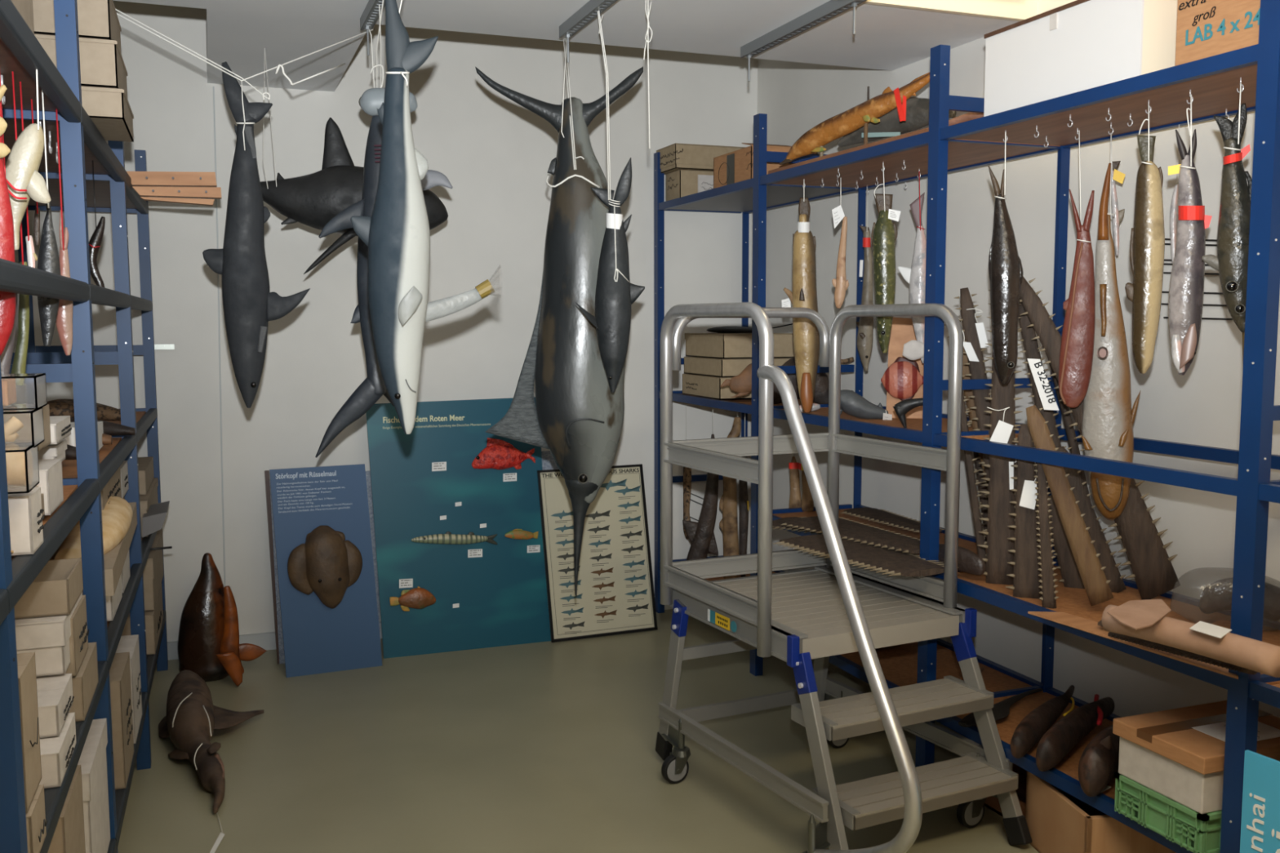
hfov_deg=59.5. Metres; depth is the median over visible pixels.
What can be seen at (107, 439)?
specimen
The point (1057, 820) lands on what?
cardboard box
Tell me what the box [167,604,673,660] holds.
baseboard
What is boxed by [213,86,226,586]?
trim
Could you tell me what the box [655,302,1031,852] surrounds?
ladder
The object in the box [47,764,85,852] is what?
box
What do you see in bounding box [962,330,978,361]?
paper tag
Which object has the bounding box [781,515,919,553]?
rostrum
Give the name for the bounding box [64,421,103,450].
foam block
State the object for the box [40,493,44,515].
box
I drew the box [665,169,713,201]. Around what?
box
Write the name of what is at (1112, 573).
rostrum
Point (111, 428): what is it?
specimen
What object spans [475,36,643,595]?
marlin
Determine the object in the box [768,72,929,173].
specimen
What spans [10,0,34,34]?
box
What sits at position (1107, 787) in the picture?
paper slip
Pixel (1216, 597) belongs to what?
plastic bag
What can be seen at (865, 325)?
fish
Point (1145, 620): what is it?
paper roll
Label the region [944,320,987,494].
rostrum
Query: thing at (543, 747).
floor
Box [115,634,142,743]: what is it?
box
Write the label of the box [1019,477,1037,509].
paper tag
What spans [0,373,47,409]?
clear box
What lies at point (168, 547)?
rod
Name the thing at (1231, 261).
fish
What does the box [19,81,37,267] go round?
fish
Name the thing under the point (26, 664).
box
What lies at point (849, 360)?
snake skin
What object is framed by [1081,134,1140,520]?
fish
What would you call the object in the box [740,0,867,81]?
rail
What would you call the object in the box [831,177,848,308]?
fish
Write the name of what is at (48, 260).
fish
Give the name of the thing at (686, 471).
dried fish
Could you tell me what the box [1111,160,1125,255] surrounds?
fish
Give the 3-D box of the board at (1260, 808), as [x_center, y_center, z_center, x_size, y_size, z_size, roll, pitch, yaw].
[1.451,1.051,2.281,0.012,0.633,0.500,-3,6,-27]
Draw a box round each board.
[269,463,382,677]
[365,396,551,658]
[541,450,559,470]
[880,317,924,417]
[1240,749,1279,852]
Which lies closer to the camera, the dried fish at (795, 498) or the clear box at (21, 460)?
the clear box at (21, 460)
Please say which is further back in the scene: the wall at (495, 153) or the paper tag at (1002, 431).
the wall at (495, 153)
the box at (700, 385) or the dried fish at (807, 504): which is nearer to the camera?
the dried fish at (807, 504)
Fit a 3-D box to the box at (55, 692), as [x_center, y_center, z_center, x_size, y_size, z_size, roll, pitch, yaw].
[-1.275,0.553,2.169,0.310,0.060,0.209,-2,6,-21]
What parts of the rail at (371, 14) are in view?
threaded rod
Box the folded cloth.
[706,323,792,333]
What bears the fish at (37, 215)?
hanging from the shelving unit at (81, 143)
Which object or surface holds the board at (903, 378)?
on the shelving unit at (1119, 109)
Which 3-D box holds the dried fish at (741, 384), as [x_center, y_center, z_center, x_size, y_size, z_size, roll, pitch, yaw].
[0.471,-0.210,5.128,0.209,0.157,0.049,0,5,5]
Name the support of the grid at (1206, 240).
attached to the wall at (1202, 406)
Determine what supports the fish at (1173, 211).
hanging from the shelving unit at (1119, 109)
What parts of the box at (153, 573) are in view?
lid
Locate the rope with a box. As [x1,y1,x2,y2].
[115,8,373,100]
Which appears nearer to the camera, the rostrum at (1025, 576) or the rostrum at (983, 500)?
the rostrum at (1025, 576)
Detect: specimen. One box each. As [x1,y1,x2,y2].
[47,399,120,421]
[49,495,137,595]
[65,444,76,459]
[70,417,135,435]
[102,433,112,444]
[158,670,263,852]
[177,552,267,686]
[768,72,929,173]
[937,543,985,575]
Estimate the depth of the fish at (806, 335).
4.50 m
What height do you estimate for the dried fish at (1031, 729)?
0.094 m
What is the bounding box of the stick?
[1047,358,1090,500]
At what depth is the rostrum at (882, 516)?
4.50 m
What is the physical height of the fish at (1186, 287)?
0.707 m
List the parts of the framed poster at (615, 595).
frame, frame, frame, frame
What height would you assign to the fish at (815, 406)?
0.043 m
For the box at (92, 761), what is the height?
0.316 m
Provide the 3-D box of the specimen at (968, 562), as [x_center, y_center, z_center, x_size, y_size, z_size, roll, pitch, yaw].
[1.050,0.440,3.795,0.063,0.084,0.290,-3,6,-25]
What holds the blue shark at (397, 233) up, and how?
hanging from the rail at (371, 14)
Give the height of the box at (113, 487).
0.120 m
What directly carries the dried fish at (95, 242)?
hanging from the shelving unit at (81, 143)
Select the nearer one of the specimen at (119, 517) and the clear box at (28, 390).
the clear box at (28, 390)
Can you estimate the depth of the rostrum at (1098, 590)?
3.30 m
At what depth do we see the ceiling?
4.22 m
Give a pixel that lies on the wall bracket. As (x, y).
(156, 346)
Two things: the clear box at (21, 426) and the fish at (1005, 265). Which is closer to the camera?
the clear box at (21, 426)
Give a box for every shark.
[202,62,310,408]
[260,48,448,274]
[315,0,453,457]
[350,0,494,434]
[575,10,644,392]
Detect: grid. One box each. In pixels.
[689,493,703,520]
[1160,238,1232,319]
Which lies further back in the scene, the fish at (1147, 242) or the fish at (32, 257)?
the fish at (1147, 242)
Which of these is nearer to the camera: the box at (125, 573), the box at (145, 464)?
the box at (125, 573)
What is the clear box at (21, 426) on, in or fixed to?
on the clear box at (21, 460)
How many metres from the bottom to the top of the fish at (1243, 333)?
0.784 m
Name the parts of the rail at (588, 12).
threaded rod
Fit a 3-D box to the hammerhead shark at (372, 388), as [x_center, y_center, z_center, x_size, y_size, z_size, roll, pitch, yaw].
[-0.983,-0.660,4.040,0.452,1.565,0.476,2,6,17]
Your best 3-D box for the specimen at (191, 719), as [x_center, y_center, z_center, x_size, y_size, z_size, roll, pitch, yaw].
[-1.545,1.134,4.035,0.397,0.188,1.441,-2,6,-21]
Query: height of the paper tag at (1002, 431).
0.124 m
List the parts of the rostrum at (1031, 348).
blade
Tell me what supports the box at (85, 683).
on the shelving unit at (81, 143)
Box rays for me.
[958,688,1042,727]
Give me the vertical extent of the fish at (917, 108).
0.162 m
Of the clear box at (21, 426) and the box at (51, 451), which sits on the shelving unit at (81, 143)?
the box at (51, 451)
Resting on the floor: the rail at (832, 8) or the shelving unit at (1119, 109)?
the shelving unit at (1119, 109)
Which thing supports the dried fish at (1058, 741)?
on the shelving unit at (1119, 109)
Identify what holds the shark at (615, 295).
hanging from the rail at (588, 12)
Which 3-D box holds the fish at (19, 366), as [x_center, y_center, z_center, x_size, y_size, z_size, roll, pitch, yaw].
[-1.269,-0.396,2.268,0.043,0.628,0.017,-2,6,-21]
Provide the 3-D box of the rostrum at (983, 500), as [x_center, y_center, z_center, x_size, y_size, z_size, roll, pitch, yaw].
[1.272,0.158,4.150,0.180,0.691,0.022,2,6,18]
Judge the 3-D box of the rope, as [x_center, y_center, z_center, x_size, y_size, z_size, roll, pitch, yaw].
[-1.316,-1.270,3.819,0.877,0.299,0.123,-5,7,-39]
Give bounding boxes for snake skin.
[840,356,853,364]
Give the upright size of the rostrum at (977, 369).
0.988 m
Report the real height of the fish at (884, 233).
0.684 m
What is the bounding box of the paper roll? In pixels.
[1102,599,1279,677]
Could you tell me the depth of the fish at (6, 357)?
2.10 m
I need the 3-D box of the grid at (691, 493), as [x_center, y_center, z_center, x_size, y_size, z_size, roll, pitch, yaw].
[0.329,0.473,6.268,0.115,0.216,0.006,-2,6,-21]
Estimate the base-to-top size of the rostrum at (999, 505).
1.098 m
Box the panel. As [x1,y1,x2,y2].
[142,501,169,537]
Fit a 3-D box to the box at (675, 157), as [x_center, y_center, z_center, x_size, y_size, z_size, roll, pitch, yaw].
[0.343,-1.404,5.891,0.412,0.125,0.373,-2,6,-21]
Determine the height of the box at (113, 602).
0.132 m
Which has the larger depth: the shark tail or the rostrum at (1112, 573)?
the shark tail
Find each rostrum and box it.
[772,516,819,533]
[773,533,958,577]
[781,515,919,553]
[840,506,945,532]
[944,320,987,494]
[954,287,991,507]
[960,375,986,571]
[963,392,988,550]
[977,289,1022,585]
[1004,423,1041,599]
[1017,298,1066,496]
[1019,276,1180,599]
[1026,404,1113,605]
[1033,462,1058,608]
[1048,495,1084,588]
[1057,446,1126,592]
[1097,619,1102,626]
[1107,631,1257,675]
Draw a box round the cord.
[643,0,652,149]
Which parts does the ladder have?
leg, knee rail, guard rail, knee rail, guard rail, leg, leg, handrail, knee rail, guard rail, leg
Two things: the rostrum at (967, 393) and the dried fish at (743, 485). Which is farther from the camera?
the dried fish at (743, 485)
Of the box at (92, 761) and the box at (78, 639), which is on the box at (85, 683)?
the box at (78, 639)
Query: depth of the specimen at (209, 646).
4.96 m
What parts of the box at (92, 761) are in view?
lid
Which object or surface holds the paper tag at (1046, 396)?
attached to the rostrum at (1153, 572)
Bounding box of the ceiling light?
[862,0,1037,21]
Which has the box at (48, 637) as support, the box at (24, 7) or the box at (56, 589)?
the box at (56, 589)
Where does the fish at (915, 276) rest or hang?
hanging from the shelving unit at (1119, 109)
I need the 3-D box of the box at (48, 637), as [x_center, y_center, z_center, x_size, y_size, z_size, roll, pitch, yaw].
[-1.367,0.443,2.370,0.312,0.113,0.300,-2,6,-21]
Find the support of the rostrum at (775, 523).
on the shelving unit at (1119, 109)
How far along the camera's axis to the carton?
2.69 m
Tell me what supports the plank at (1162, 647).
on the shelving unit at (1119, 109)
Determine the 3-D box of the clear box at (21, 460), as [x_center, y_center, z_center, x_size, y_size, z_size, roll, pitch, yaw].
[-1.028,0.067,1.805,0.090,0.068,0.120,-2,6,-21]
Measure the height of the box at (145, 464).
0.100 m
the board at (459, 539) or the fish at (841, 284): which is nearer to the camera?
the fish at (841, 284)
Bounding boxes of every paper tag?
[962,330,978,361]
[966,308,988,347]
[986,406,1013,443]
[1008,461,1016,489]
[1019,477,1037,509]
[1026,358,1058,410]
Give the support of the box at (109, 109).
on the shelving unit at (81, 143)
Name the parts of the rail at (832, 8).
threaded rod, threaded rod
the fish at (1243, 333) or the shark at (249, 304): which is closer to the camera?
the fish at (1243, 333)
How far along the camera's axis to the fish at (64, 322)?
2.62 m
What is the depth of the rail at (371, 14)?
3.94 m
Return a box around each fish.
[0,76,17,373]
[0,84,16,355]
[4,69,51,250]
[10,71,29,373]
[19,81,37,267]
[31,99,39,245]
[37,89,60,346]
[55,107,73,355]
[88,160,105,288]
[682,407,719,559]
[683,403,691,538]
[719,411,741,578]
[720,363,751,397]
[738,413,748,577]
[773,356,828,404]
[782,179,819,413]
[788,453,801,508]
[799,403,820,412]
[800,423,813,511]
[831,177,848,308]
[837,97,956,146]
[856,188,873,371]
[871,163,900,353]
[897,171,926,363]
[948,112,983,126]
[957,666,984,679]
[987,132,1022,384]
[1010,684,1075,758]
[1035,693,1114,771]
[1058,130,1095,408]
[1078,724,1119,796]
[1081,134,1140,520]
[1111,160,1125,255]
[1124,105,1164,373]
[1168,94,1211,375]
[1169,124,1179,264]
[1201,83,1252,332]
[1237,103,1244,363]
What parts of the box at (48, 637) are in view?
lid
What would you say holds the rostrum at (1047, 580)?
on the shelving unit at (1119, 109)
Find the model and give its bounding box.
[840,390,892,420]
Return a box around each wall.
[13,0,757,641]
[756,0,1279,717]
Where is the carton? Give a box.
[1174,0,1260,66]
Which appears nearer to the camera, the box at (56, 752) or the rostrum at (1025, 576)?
the box at (56, 752)
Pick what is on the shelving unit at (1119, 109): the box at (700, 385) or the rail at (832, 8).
the box at (700, 385)
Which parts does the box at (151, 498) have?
lid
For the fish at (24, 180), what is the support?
hanging from the shelving unit at (81, 143)
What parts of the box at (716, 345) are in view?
lid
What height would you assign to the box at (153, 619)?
0.158 m
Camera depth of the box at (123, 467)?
3.78 m
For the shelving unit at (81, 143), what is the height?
2.600 m
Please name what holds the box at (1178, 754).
on the plastic crate
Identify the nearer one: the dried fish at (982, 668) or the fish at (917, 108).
the dried fish at (982, 668)
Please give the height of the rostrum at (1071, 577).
0.349 m
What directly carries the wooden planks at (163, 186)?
on the shelving unit at (81, 143)
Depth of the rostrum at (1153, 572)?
3.45 m
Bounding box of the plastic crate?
[1113,771,1222,852]
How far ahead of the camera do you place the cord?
3.76 m
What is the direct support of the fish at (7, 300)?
hanging from the shelving unit at (81, 143)
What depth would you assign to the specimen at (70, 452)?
3.09 m
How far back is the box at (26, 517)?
1.86 m
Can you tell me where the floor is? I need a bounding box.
[117,608,1039,852]
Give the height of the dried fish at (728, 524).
1.025 m
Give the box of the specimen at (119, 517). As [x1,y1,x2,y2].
[49,495,137,595]
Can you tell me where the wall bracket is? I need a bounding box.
[154,344,174,349]
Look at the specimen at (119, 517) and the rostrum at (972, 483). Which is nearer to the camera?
the specimen at (119, 517)
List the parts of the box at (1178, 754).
lid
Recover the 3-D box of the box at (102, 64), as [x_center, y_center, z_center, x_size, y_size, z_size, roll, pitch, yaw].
[-1.609,-0.960,3.056,0.365,0.120,0.406,-2,6,-21]
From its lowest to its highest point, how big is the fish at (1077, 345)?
0.832 m
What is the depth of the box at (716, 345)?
5.48 m
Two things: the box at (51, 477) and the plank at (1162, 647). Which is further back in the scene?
the plank at (1162, 647)
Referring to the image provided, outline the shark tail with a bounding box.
[893,398,923,428]
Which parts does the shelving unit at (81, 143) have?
post, post, post, post, post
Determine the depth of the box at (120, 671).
3.17 m
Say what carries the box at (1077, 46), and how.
on the shelving unit at (1119, 109)
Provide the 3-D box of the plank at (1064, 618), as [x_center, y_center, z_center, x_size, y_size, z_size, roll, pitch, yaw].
[1.313,0.565,2.967,0.096,0.006,0.670,-3,6,-25]
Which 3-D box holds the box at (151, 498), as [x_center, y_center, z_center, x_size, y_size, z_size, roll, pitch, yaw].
[-2.191,0.340,4.724,0.268,0.144,0.710,-2,6,-21]
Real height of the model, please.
0.152 m
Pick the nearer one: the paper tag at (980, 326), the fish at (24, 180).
the fish at (24, 180)
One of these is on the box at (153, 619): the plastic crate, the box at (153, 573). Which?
the box at (153, 573)
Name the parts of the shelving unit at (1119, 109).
post, post, post, post, post, post, post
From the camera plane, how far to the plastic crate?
2.84 m
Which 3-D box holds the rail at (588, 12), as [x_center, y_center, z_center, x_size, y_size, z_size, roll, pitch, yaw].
[0.170,-1.322,3.034,0.039,0.141,2.550,-2,6,-21]
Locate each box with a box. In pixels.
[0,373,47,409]
[3,406,44,448]
[4,444,39,493]
[8,487,44,555]
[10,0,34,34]
[13,558,83,618]
[14,591,82,676]
[17,652,41,813]
[26,784,47,852]
[32,0,121,53]
[34,34,127,97]
[35,458,63,515]
[36,673,74,737]
[37,404,50,451]
[37,439,66,461]
[39,712,76,788]
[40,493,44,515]
[40,595,88,676]
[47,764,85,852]
[49,415,71,444]
[68,642,98,721]
[77,718,110,852]
[80,86,133,142]
[100,466,121,510]
[106,573,122,621]
[109,651,133,789]
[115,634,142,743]
[120,460,128,498]
[120,550,130,593]
[121,583,163,654]
[123,477,158,537]
[137,456,154,495]
[142,528,163,611]
[656,142,746,174]
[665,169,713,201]
[682,373,751,399]
[684,333,794,358]
[684,356,791,377]
[713,142,817,188]
[983,0,1177,116]
[1025,770,1176,852]
[1112,700,1279,813]
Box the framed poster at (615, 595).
[537,464,657,642]
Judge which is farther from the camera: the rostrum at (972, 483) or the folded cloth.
the folded cloth
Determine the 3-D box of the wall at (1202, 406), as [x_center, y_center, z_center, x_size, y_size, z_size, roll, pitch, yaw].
[2.284,-0.311,2.182,0.100,3.400,8.880,-2,6,-21]
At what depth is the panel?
4.37 m
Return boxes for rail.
[360,0,385,55]
[559,0,617,62]
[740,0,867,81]
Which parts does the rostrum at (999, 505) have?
blade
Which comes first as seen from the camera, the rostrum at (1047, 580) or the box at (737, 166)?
the rostrum at (1047, 580)
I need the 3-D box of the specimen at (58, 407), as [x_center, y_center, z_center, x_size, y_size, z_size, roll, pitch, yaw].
[-2.158,-0.060,4.288,0.377,0.092,0.164,-3,6,-32]
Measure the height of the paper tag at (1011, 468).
0.098 m
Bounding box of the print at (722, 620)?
[716,615,727,626]
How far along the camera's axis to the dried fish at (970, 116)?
3.93 m
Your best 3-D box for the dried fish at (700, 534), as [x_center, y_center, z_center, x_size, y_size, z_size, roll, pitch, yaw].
[0.314,0.378,5.813,0.188,1.021,0.060,0,5,6]
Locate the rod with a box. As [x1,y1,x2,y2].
[150,546,172,550]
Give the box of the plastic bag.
[1199,577,1279,621]
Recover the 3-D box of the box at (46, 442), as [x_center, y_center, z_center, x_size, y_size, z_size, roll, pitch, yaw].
[-1.256,0.003,2.255,0.102,0.082,0.161,-2,6,-21]
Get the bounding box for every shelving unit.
[0,0,168,852]
[653,0,1279,852]
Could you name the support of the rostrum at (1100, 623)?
on the shelving unit at (1119, 109)
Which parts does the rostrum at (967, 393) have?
blade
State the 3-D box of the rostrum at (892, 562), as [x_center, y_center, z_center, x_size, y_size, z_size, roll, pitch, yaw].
[0.778,0.445,3.907,0.414,0.022,0.666,-2,6,-21]
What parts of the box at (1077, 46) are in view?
lid, latch plate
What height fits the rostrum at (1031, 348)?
0.868 m
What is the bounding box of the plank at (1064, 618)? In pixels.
[1027,611,1238,679]
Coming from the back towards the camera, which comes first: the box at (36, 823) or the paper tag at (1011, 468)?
the paper tag at (1011, 468)
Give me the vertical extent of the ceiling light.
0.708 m
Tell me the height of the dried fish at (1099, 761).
0.159 m
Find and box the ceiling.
[112,0,1019,92]
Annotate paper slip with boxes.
[1101,785,1111,792]
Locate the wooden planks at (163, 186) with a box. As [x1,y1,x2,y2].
[126,171,221,206]
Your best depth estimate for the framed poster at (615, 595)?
5.72 m

